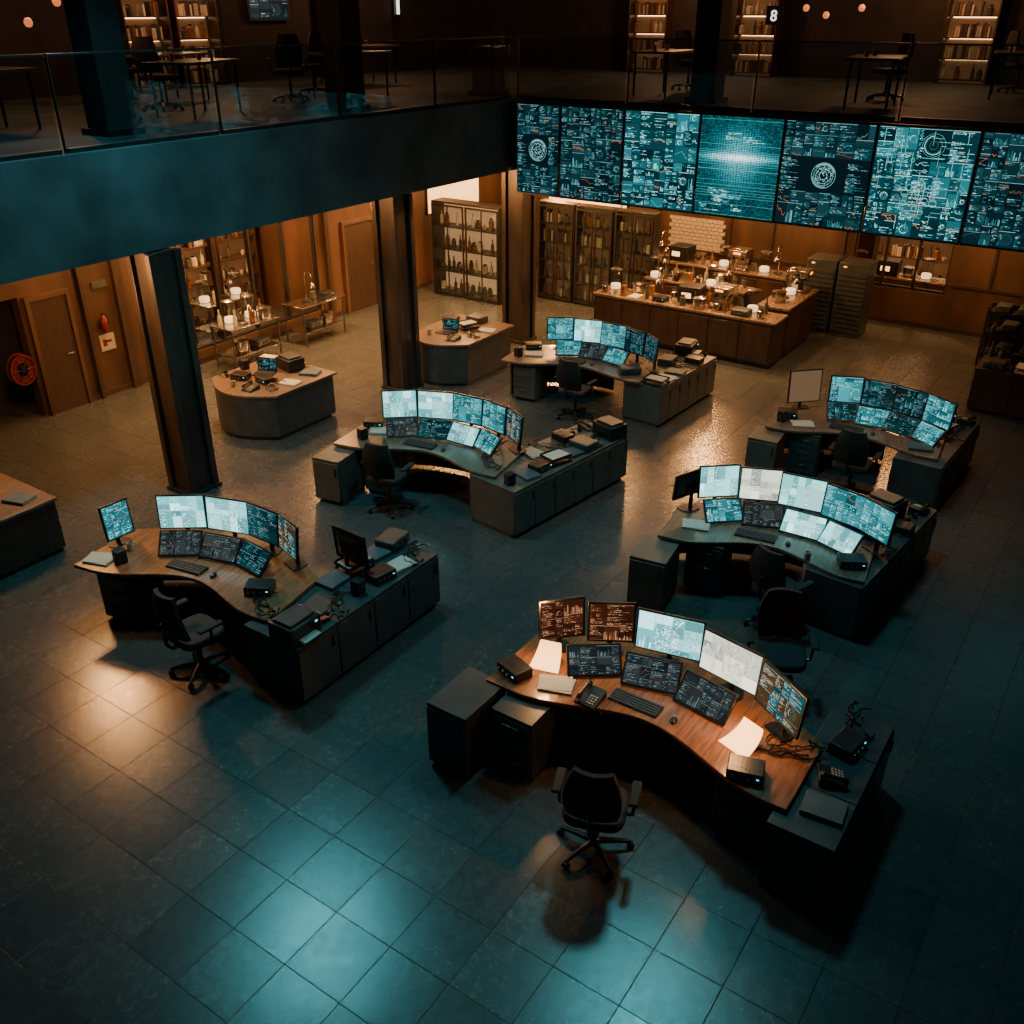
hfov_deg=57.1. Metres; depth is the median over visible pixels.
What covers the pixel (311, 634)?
tray
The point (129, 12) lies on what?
jar
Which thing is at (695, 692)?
monitor
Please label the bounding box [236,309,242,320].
jar
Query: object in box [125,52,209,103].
cafe table
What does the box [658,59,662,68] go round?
book
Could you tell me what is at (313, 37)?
office chair
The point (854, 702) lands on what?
cable bundle
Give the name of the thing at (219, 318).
bottle
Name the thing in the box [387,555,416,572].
paper stack
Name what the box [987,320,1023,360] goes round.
shelf rack
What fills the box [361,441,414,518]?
office chair
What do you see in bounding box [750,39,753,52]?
bottle
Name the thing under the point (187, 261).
jar
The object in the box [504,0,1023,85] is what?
wall
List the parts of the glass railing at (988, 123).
post, handrail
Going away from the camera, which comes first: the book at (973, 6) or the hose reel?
the hose reel
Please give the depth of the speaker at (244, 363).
15.43 m
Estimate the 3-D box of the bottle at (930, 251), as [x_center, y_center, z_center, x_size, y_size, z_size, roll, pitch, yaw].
[9.231,-5.730,20.746,0.080,0.300,0.080,18,33,30]
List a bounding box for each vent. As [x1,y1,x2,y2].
[248,578,270,585]
[367,563,389,574]
[504,655,528,670]
[531,458,547,465]
[555,430,569,436]
[732,754,760,771]
[833,728,859,747]
[841,553,863,559]
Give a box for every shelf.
[195,316,236,333]
[217,340,279,358]
[287,318,343,334]
[434,222,495,233]
[435,245,495,256]
[435,265,496,279]
[436,286,496,300]
[539,274,568,281]
[539,292,568,298]
[540,220,570,225]
[540,239,569,244]
[540,256,569,263]
[575,297,593,303]
[576,262,607,269]
[576,280,601,287]
[577,225,609,231]
[577,244,608,250]
[616,249,648,256]
[617,230,650,236]
[618,268,647,275]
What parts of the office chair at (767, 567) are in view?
leg, backrest, seat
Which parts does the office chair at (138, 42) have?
backrest, leg, seat, armrest, leg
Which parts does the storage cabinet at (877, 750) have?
door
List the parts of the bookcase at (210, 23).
panel, panel, shelf, shelf, shelf, panel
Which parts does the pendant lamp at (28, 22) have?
globe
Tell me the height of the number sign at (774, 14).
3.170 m
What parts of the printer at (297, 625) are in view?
lid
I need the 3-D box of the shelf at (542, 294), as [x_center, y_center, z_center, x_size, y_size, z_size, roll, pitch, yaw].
[1.065,-5.058,21.977,0.870,0.025,0.270,18,33,30]
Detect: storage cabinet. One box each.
[96,574,165,623]
[244,604,341,702]
[293,577,376,672]
[312,444,364,503]
[322,563,409,645]
[367,543,439,621]
[426,667,505,776]
[469,458,554,536]
[491,692,561,779]
[513,364,547,400]
[519,438,592,513]
[549,424,627,494]
[622,372,680,426]
[627,533,680,610]
[656,362,698,412]
[673,353,716,400]
[683,544,732,595]
[744,425,786,468]
[757,784,856,909]
[785,433,826,476]
[803,555,889,638]
[803,743,876,861]
[815,705,894,818]
[866,534,914,605]
[886,450,954,508]
[898,501,937,578]
[942,432,967,492]
[951,417,979,474]
[966,355,1023,419]
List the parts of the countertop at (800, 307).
panel, panel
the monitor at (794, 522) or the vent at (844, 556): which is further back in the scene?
the monitor at (794, 522)
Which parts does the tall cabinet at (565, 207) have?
panel, door frame, panel, door frame, panel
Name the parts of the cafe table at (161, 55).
leg, leg, leg, leg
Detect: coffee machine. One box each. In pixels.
[708,282,739,310]
[727,246,753,271]
[784,266,813,292]
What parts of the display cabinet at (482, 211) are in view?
panel, door frame, panel, door frame, panel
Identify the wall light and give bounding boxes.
[425,178,478,214]
[548,197,628,207]
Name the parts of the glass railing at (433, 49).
post, handrail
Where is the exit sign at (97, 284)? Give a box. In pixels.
[90,279,106,289]
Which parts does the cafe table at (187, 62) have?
leg, leg, leg, leg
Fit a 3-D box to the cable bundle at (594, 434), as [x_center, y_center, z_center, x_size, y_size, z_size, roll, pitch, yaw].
[1.190,-1.008,13.094,0.255,0.045,0.538,10,30,17]
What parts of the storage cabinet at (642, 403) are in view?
door, door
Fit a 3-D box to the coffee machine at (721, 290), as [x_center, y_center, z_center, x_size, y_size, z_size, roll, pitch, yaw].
[4.079,-4.150,18.088,0.400,0.420,0.445,21,35,34]
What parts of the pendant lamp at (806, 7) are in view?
globe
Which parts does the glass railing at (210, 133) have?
post, handrail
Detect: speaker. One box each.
[111,546,127,565]
[239,358,249,369]
[350,576,365,595]
[357,426,367,439]
[504,471,515,486]
[514,346,522,356]
[777,409,787,422]
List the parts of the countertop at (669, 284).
panel, panel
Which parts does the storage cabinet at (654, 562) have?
door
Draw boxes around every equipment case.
[249,335,270,346]
[302,318,322,328]
[374,527,408,552]
[466,313,487,323]
[568,435,598,453]
[618,363,641,374]
[657,353,677,366]
[730,306,752,316]
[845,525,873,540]
[982,357,1008,370]
[995,302,1014,312]
[995,342,1015,354]
[1001,320,1021,332]
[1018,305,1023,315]
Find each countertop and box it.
[0,473,56,523]
[211,361,336,398]
[419,314,513,346]
[593,285,788,368]
[645,273,753,307]
[658,253,786,304]
[757,287,818,358]
[875,273,945,290]
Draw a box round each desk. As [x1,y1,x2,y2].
[0,473,65,577]
[211,361,336,439]
[333,420,522,478]
[419,314,513,385]
[501,345,652,393]
[657,502,872,584]
[765,406,945,461]
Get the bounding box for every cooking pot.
[234,337,248,351]
[255,305,271,318]
[319,310,333,322]
[630,281,646,293]
[670,269,686,281]
[690,296,708,309]
[692,252,707,263]
[712,272,728,283]
[772,289,786,302]
[901,265,918,277]
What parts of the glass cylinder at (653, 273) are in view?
lid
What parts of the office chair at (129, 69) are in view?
armrest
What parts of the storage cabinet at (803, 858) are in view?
door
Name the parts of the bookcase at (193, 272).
shelf, panel, shelf, shelf, shelf, panel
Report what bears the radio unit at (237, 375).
on the desk at (260, 414)
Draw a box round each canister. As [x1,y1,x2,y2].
[230,267,235,276]
[441,259,446,266]
[457,261,462,269]
[471,242,476,250]
[475,220,479,228]
[559,251,564,259]
[592,256,597,265]
[602,282,608,292]
[670,289,677,298]
[696,275,702,283]
[712,301,719,310]
[757,308,764,318]
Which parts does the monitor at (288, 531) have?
casing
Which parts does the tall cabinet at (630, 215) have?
panel, door frame, panel, door frame, panel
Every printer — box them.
[267,603,323,648]
[275,351,307,372]
[592,415,628,441]
[674,337,701,356]
[866,488,907,517]
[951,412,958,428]
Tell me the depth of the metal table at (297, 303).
18.98 m
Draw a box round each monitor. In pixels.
[97,497,134,548]
[155,494,206,529]
[158,530,203,556]
[198,531,242,564]
[204,494,247,540]
[235,538,273,577]
[246,501,281,556]
[277,511,307,570]
[331,524,369,576]
[381,389,417,417]
[386,417,418,437]
[417,389,452,419]
[417,418,452,440]
[447,421,481,447]
[452,392,483,426]
[474,427,501,456]
[482,398,507,443]
[506,406,526,453]
[538,596,584,652]
[547,317,573,349]
[555,340,581,356]
[566,643,621,676]
[573,318,603,343]
[578,342,608,360]
[587,601,636,654]
[600,321,627,348]
[601,346,630,365]
[620,651,683,694]
[624,327,646,363]
[634,607,706,661]
[643,333,659,371]
[672,468,698,512]
[672,669,738,726]
[697,463,740,498]
[698,627,765,701]
[702,497,741,523]
[738,466,784,501]
[741,501,784,528]
[754,659,809,742]
[777,471,829,512]
[778,507,828,541]
[787,368,822,409]
[816,520,864,552]
[820,482,868,528]
[826,402,857,422]
[827,375,864,403]
[853,405,890,428]
[857,496,898,555]
[860,378,898,409]
[881,411,920,438]
[891,384,929,419]
[912,420,946,447]
[921,393,957,439]
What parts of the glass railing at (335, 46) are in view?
post, handrail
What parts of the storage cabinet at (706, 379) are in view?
door, door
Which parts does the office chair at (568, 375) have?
leg, backrest, seat, leg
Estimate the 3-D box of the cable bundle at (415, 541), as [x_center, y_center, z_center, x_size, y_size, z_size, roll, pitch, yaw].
[-1.062,0.450,10.374,0.255,0.045,0.538,6,29,10]
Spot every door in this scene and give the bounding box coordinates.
[21,288,93,415]
[339,214,377,313]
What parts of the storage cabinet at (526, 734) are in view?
handle, handle, handle, drawer, drawer, drawer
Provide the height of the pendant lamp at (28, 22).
2.960 m
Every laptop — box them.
[251,357,277,375]
[435,317,459,334]
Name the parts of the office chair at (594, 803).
armrest, leg, leg, backrest, seat, leg, leg, armrest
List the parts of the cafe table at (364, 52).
leg, leg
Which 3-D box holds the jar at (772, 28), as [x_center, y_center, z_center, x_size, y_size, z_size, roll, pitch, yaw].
[6.077,-11.257,21.929,0.120,0.204,0.117,18,33,30]
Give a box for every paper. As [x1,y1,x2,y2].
[530,639,561,673]
[718,717,762,756]
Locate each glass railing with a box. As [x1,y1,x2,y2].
[0,54,62,161]
[44,47,219,153]
[209,42,339,133]
[334,39,433,119]
[432,36,511,107]
[517,36,629,104]
[626,38,759,111]
[752,40,910,119]
[898,43,1023,127]
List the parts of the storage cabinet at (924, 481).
door, door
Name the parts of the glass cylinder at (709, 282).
lid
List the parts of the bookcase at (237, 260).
panel, panel, shelf, shelf, shelf, panel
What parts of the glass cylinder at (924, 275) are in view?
lid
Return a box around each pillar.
[63,0,145,137]
[125,248,221,493]
[318,0,370,111]
[371,193,423,389]
[468,0,508,96]
[501,170,536,344]
[685,0,732,103]
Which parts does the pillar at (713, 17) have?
plate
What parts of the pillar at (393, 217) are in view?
plate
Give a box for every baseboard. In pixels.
[92,280,433,400]
[536,262,984,337]
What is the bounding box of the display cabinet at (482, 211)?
[431,197,501,304]
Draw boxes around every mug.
[126,541,134,550]
[168,54,174,60]
[230,380,235,386]
[381,436,386,443]
[804,550,811,560]
[864,50,869,56]
[872,49,877,55]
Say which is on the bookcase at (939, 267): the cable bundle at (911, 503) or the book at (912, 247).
the book at (912, 247)
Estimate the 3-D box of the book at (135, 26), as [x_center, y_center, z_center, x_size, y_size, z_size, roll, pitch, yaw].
[-7.229,-9.233,18.106,0.160,0.250,0.060,18,33,30]
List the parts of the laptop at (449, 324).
lid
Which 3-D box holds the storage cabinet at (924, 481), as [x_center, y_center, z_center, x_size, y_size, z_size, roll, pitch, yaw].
[5.585,-0.471,12.861,0.661,0.675,0.662,20,34,32]
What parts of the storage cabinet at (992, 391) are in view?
door, door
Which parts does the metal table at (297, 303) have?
leg, leg, leg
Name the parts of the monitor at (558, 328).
casing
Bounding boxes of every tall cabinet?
[537,199,580,302]
[573,203,620,305]
[612,208,661,289]
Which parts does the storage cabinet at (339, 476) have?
door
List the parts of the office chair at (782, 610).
seat, backrest, armrest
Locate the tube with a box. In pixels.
[392,0,400,70]
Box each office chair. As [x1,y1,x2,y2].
[122,33,157,98]
[128,68,142,120]
[131,36,184,111]
[152,587,230,689]
[267,34,309,103]
[298,32,325,95]
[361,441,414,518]
[551,766,641,878]
[554,358,597,423]
[671,30,692,90]
[743,543,814,637]
[746,587,819,680]
[828,428,882,493]
[866,33,914,101]
[996,31,1023,93]
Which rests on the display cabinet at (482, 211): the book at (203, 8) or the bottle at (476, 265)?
the bottle at (476, 265)
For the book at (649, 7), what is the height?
0.250 m
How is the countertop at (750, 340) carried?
on the floor at (236, 849)
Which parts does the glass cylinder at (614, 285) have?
lid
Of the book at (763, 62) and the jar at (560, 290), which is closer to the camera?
the jar at (560, 290)
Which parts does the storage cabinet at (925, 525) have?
door, door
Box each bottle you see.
[186,273,190,287]
[195,22,199,37]
[199,249,203,263]
[201,21,205,37]
[217,310,222,325]
[226,243,230,257]
[232,310,237,326]
[239,279,243,291]
[440,210,443,222]
[441,232,444,245]
[452,256,455,268]
[454,277,457,290]
[456,212,458,225]
[459,235,461,247]
[460,278,462,291]
[468,236,470,249]
[471,214,474,227]
[475,259,477,272]
[478,282,480,294]
[490,262,492,275]
[491,240,493,252]
[549,245,551,257]
[584,287,587,299]
[601,271,604,284]
[634,257,637,271]
[645,283,648,298]
[647,220,650,233]
[649,19,652,32]
[653,19,656,32]
[659,19,661,32]
[664,264,667,278]
[704,267,708,281]
[706,289,710,304]
[710,251,713,262]
[723,297,727,312]
[739,294,743,306]
[741,0,744,14]
[745,39,748,52]
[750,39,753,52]
[753,20,756,33]
[755,0,759,14]
[763,39,766,52]
[764,298,768,313]
[765,25,768,33]
[927,245,931,256]
[940,63,944,78]
[969,64,974,79]
[988,341,994,356]
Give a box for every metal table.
[190,291,252,341]
[209,312,281,367]
[281,293,345,346]
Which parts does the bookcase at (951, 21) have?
panel, shelf, shelf, shelf, shelf, panel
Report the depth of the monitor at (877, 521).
10.21 m
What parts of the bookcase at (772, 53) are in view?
panel, shelf, shelf, shelf, shelf, panel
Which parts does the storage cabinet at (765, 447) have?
door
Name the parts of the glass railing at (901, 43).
post, handrail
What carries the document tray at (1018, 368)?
on the storage cabinet at (992, 391)
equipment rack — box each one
[804,252,845,333]
[828,256,877,338]
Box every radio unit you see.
[230,370,251,380]
[243,578,275,596]
[254,373,275,385]
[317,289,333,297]
[363,417,384,427]
[364,562,396,585]
[442,314,459,321]
[497,653,532,683]
[525,341,541,349]
[528,457,552,473]
[551,429,574,443]
[652,294,668,302]
[684,354,703,364]
[725,753,765,786]
[777,407,797,419]
[827,726,867,761]
[836,552,867,569]
[893,519,915,537]
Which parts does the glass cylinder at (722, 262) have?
lid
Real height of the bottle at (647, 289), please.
0.300 m
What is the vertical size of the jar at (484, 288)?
0.204 m
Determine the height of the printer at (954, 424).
0.230 m
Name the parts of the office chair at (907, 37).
leg, seat, backrest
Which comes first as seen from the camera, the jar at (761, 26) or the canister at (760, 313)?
the canister at (760, 313)
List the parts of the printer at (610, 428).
lid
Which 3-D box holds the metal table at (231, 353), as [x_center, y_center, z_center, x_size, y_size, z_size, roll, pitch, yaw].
[-5.032,-3.251,17.914,0.600,0.800,1.200,18,33,30]
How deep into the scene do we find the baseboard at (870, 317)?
19.92 m
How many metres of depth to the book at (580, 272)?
21.37 m
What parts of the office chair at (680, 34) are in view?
backrest, seat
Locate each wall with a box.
[0,0,471,99]
[0,173,501,415]
[0,299,34,407]
[255,217,315,313]
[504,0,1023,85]
[536,196,1023,332]
[856,233,875,258]
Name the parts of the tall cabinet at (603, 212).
panel, door frame, panel, door frame, panel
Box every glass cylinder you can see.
[195,280,209,302]
[220,299,233,323]
[227,272,240,293]
[241,293,255,317]
[610,267,622,288]
[651,255,662,277]
[706,263,718,285]
[719,245,731,265]
[747,288,761,311]
[759,250,772,271]
[786,271,799,294]
[857,249,868,252]
[921,257,935,278]
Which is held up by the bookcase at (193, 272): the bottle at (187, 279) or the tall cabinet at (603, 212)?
the bottle at (187, 279)
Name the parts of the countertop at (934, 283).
panel, panel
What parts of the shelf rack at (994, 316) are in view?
post, shelf, post, shelf, shelf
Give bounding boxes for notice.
[99,332,115,351]
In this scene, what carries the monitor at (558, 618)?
on the desktop at (785, 775)
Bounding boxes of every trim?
[72,268,106,398]
[107,259,142,387]
[320,212,335,317]
[536,195,1023,296]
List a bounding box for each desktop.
[74,528,318,622]
[486,633,822,812]
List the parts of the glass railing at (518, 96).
post, handrail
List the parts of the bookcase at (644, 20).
panel, shelf, shelf, shelf, panel, panel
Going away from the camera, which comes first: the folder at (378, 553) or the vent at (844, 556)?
the vent at (844, 556)
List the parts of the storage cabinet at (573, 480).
door, door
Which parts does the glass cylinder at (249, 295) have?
lid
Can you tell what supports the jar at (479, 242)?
on the display cabinet at (482, 211)
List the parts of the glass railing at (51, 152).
handrail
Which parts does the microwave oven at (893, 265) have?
door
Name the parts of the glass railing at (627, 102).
post, handrail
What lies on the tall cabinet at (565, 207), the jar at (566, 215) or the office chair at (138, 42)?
the jar at (566, 215)
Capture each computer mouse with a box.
[210,572,216,578]
[670,715,677,724]
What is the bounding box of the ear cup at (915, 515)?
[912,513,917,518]
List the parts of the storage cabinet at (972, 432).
door, door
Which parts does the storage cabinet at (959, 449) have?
door, door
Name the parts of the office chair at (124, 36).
backrest, leg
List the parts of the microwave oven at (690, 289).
door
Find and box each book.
[126,25,132,39]
[131,26,135,35]
[132,25,140,35]
[137,4,145,15]
[140,26,148,35]
[142,25,151,35]
[144,1,153,15]
[150,24,158,38]
[151,1,158,15]
[151,28,154,39]
[152,2,156,15]
[157,24,160,38]
[177,3,185,15]
[179,2,187,15]
[182,1,190,15]
[189,1,194,15]
[190,69,193,82]
[192,69,199,81]
[193,1,200,15]
[195,3,198,15]
[199,274,206,284]
[200,5,207,15]
[201,1,209,15]
[201,68,209,81]
[201,271,209,283]
[203,270,211,282]
[543,209,548,220]
[548,228,552,240]
[558,213,561,222]
[561,230,566,241]
[566,230,569,242]
[568,231,570,243]
[579,270,584,281]
[586,233,590,245]
[600,236,605,247]
[625,239,628,251]
[632,40,637,49]
[632,240,637,251]
[636,3,640,13]
[648,3,650,13]
[653,3,655,13]
[654,57,658,68]
[656,3,660,13]
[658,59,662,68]
[660,3,664,13]
[737,60,742,71]
[741,60,746,71]
[749,60,752,71]
[752,60,756,71]
[761,61,766,71]
[766,62,770,72]
[891,244,896,254]
[893,245,898,255]
[901,244,906,256]
[904,243,909,256]
[909,245,914,257]
[912,246,917,257]
[944,46,949,57]
[949,47,953,57]
[952,46,957,57]
[954,2,960,14]
[958,2,964,15]
[959,24,964,36]
[960,46,965,58]
[961,4,966,15]
[962,24,969,36]
[964,46,969,58]
[966,2,972,15]
[969,24,975,36]
[970,5,975,15]
[970,47,974,58]
[973,23,978,36]
[973,47,978,58]
[975,25,980,36]
[978,46,983,58]
[979,1,985,15]
[981,46,987,58]
[983,24,989,37]
[986,27,991,37]
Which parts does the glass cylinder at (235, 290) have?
lid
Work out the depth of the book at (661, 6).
23.09 m
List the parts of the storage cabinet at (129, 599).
drawer, drawer, drawer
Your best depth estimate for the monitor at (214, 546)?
10.17 m
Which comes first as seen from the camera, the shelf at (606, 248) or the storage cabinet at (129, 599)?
the storage cabinet at (129, 599)
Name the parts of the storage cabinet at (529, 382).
drawer, drawer, drawer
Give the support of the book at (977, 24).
on the bookcase at (951, 21)
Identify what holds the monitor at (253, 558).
on the desktop at (230, 580)
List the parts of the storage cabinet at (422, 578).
door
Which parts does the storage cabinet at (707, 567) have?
drawer, drawer, drawer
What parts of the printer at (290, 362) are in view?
lid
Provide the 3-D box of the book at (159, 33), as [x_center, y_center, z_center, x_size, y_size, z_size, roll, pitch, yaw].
[-6.967,-9.424,18.441,0.160,0.270,0.035,18,33,30]
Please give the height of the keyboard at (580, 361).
0.036 m
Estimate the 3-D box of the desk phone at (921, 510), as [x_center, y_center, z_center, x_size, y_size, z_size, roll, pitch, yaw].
[4.888,-0.067,11.258,0.200,0.127,0.233,22,35,35]
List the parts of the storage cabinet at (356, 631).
door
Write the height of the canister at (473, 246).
0.184 m
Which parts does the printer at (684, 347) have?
lid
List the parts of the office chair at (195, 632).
backrest, leg, seat, leg, armrest, leg, leg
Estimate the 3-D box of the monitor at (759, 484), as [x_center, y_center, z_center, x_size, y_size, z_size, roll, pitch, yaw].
[2.923,-0.280,11.091,0.494,0.570,0.194,5,29,9]
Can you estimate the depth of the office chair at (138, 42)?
14.45 m
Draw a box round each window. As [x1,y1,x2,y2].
[197,215,320,349]
[854,233,953,294]
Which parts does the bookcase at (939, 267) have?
panel, shelf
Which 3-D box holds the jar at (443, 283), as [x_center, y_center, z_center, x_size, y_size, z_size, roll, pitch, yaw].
[-1.620,-5.463,22.466,0.140,0.224,0.136,18,33,30]
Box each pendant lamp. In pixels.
[23,0,32,26]
[52,0,60,5]
[803,0,808,10]
[823,2,828,18]
[859,2,864,11]
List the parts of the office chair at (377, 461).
backrest, leg, leg, seat, leg, leg, leg, armrest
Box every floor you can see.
[0,65,1023,284]
[0,266,1023,1023]
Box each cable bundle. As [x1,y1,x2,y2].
[252,591,279,618]
[265,378,285,391]
[326,587,354,619]
[404,539,430,566]
[467,329,479,338]
[481,452,502,470]
[528,439,566,448]
[591,432,603,446]
[669,363,701,368]
[758,733,827,759]
[845,700,877,741]
[881,533,902,553]
[904,497,916,506]
[945,430,965,444]
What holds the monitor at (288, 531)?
on the desktop at (230, 580)
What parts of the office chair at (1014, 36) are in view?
backrest, seat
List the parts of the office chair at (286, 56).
leg, backrest, seat, leg, armrest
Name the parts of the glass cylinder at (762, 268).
lid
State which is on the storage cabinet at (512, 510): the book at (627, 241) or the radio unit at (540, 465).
the radio unit at (540, 465)
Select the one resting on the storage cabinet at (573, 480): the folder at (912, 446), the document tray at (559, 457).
the document tray at (559, 457)
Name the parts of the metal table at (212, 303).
leg, leg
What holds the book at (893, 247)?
on the bookcase at (939, 267)
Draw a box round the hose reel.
[6,353,36,385]
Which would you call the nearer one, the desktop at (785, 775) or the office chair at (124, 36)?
the desktop at (785, 775)
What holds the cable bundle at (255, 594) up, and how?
on the desktop at (230, 580)
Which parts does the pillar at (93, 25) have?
plate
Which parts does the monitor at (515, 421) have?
casing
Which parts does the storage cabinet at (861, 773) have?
door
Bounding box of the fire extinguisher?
[99,312,108,332]
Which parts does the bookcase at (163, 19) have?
panel, shelf, shelf, shelf, panel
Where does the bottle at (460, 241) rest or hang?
on the display cabinet at (482, 211)
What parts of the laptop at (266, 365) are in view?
lid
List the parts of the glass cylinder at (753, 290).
lid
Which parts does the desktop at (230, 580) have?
panel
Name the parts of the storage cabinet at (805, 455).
drawer, drawer, drawer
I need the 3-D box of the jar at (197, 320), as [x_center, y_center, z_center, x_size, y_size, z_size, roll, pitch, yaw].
[-6.648,-4.043,19.839,0.117,0.204,0.120,18,33,30]
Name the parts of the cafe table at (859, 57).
leg, leg, leg, leg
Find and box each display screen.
[517,101,560,197]
[559,104,625,204]
[620,108,701,213]
[693,112,786,222]
[773,117,879,232]
[861,123,983,244]
[959,129,1023,252]
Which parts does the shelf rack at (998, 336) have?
post, post, shelf, shelf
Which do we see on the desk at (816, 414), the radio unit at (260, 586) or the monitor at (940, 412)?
the monitor at (940, 412)
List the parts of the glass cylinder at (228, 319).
lid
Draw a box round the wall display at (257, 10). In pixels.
[245,0,289,20]
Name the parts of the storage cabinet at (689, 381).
door, door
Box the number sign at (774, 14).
[765,2,783,24]
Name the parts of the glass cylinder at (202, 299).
lid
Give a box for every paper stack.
[82,551,112,566]
[278,378,301,386]
[369,427,385,434]
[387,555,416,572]
[477,327,496,333]
[523,446,542,459]
[525,351,542,356]
[537,674,575,695]
[626,293,642,298]
[659,373,677,381]
[682,518,710,531]
[790,420,814,427]
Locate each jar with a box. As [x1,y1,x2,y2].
[125,4,132,15]
[181,27,187,38]
[184,257,190,267]
[187,24,194,37]
[190,255,197,266]
[194,315,200,325]
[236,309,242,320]
[243,282,248,291]
[248,307,255,321]
[309,289,315,298]
[441,278,446,288]
[444,212,449,223]
[445,234,450,245]
[451,238,456,246]
[469,260,473,271]
[471,285,475,293]
[477,241,483,251]
[482,264,487,274]
[483,287,486,295]
[488,288,492,296]
[489,218,493,230]
[548,264,551,276]
[548,282,551,293]
[557,266,559,277]
[559,286,565,295]
[563,214,568,223]
[579,253,585,263]
[586,272,591,282]
[587,214,590,226]
[594,273,598,283]
[596,217,599,227]
[600,257,605,266]
[618,257,623,267]
[620,220,625,230]
[620,282,626,295]
[625,258,628,270]
[633,21,638,31]
[645,261,648,273]
[646,243,649,254]
[649,282,654,295]
[679,294,685,305]
[687,269,692,281]
[731,276,736,283]
[736,43,741,52]
[738,23,744,33]
[741,277,746,287]
[746,4,752,14]
[751,261,756,270]
[756,42,761,52]
[758,21,763,33]
[769,25,774,33]
[933,248,939,260]
[953,65,960,78]
[975,69,982,79]
[987,4,993,15]
[997,349,1005,359]
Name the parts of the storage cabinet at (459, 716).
door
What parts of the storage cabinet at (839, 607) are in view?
door, door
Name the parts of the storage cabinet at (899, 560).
door, door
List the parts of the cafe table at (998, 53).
leg, leg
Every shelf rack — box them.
[975,302,1023,363]
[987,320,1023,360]
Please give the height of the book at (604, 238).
0.220 m
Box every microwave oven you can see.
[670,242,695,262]
[677,282,706,303]
[876,256,902,276]
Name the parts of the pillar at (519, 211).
plate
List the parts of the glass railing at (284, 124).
post, handrail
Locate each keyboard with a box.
[165,558,208,575]
[403,438,437,449]
[558,356,585,364]
[608,687,663,718]
[734,527,777,543]
[829,422,863,431]
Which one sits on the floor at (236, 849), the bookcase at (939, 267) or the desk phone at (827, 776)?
the bookcase at (939, 267)
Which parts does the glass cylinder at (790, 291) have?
lid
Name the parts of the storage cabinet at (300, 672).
door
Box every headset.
[219,370,228,376]
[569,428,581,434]
[901,513,917,521]
[952,425,965,432]
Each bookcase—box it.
[116,0,179,90]
[167,0,226,87]
[173,237,225,327]
[214,228,263,315]
[626,0,673,72]
[729,0,784,76]
[872,235,953,278]
[933,0,1005,84]
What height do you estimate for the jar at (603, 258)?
0.204 m
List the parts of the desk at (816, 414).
panel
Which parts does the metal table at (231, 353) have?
leg, leg, leg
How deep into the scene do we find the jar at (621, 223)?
20.30 m
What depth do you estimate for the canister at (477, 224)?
21.20 m
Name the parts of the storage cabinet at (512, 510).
door, door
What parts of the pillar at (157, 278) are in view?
plate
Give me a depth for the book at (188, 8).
18.79 m
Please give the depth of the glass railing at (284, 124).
12.46 m
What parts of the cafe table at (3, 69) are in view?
leg, leg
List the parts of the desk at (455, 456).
panel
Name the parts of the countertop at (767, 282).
panel, panel, panel, panel, panel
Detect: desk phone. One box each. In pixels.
[241,380,259,392]
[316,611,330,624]
[445,331,460,341]
[574,680,606,709]
[577,420,592,431]
[816,762,849,789]
[908,503,930,516]
[956,416,975,425]
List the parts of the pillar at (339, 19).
plate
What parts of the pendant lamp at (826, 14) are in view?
globe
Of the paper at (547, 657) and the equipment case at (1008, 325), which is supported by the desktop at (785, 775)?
the paper at (547, 657)
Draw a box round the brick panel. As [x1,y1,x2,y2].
[668,215,725,252]
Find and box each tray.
[256,352,277,363]
[298,629,323,645]
[334,556,374,575]
[459,319,478,330]
[540,447,571,467]
[643,373,669,387]
[1011,361,1023,375]
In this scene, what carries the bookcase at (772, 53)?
on the floor at (58, 213)
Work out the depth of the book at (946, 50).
20.12 m
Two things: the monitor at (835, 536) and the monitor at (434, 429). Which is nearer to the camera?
the monitor at (835, 536)
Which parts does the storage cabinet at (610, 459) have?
door, door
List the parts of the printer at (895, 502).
lid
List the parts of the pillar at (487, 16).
plate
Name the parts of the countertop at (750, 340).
panel, panel, panel, panel, panel, panel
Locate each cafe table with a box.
[0,66,41,128]
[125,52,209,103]
[141,58,241,118]
[305,50,391,98]
[362,44,398,82]
[631,49,693,97]
[843,54,907,110]
[987,50,1023,99]
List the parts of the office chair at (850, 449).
backrest, seat, leg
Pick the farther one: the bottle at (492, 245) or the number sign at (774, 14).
the bottle at (492, 245)
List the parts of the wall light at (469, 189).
frame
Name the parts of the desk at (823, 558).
panel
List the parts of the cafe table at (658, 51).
leg, leg, leg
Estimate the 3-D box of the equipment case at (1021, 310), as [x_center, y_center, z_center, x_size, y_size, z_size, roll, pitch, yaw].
[9.494,-3.698,17.283,0.298,0.120,0.340,18,33,30]
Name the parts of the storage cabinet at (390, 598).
door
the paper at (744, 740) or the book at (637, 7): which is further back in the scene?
the book at (637, 7)
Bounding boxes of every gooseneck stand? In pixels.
[221,267,232,297]
[239,292,251,324]
[302,272,314,301]
[655,267,664,294]
[659,231,668,258]
[661,247,671,276]
[726,259,734,283]
[774,245,781,274]
[785,267,799,298]
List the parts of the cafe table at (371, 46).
leg, leg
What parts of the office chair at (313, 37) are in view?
leg, seat, backrest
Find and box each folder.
[1,491,36,505]
[299,368,321,376]
[315,569,352,590]
[367,546,391,563]
[513,467,541,481]
[563,447,584,459]
[664,367,686,376]
[799,789,848,827]
[907,441,932,452]
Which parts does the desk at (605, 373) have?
panel, panel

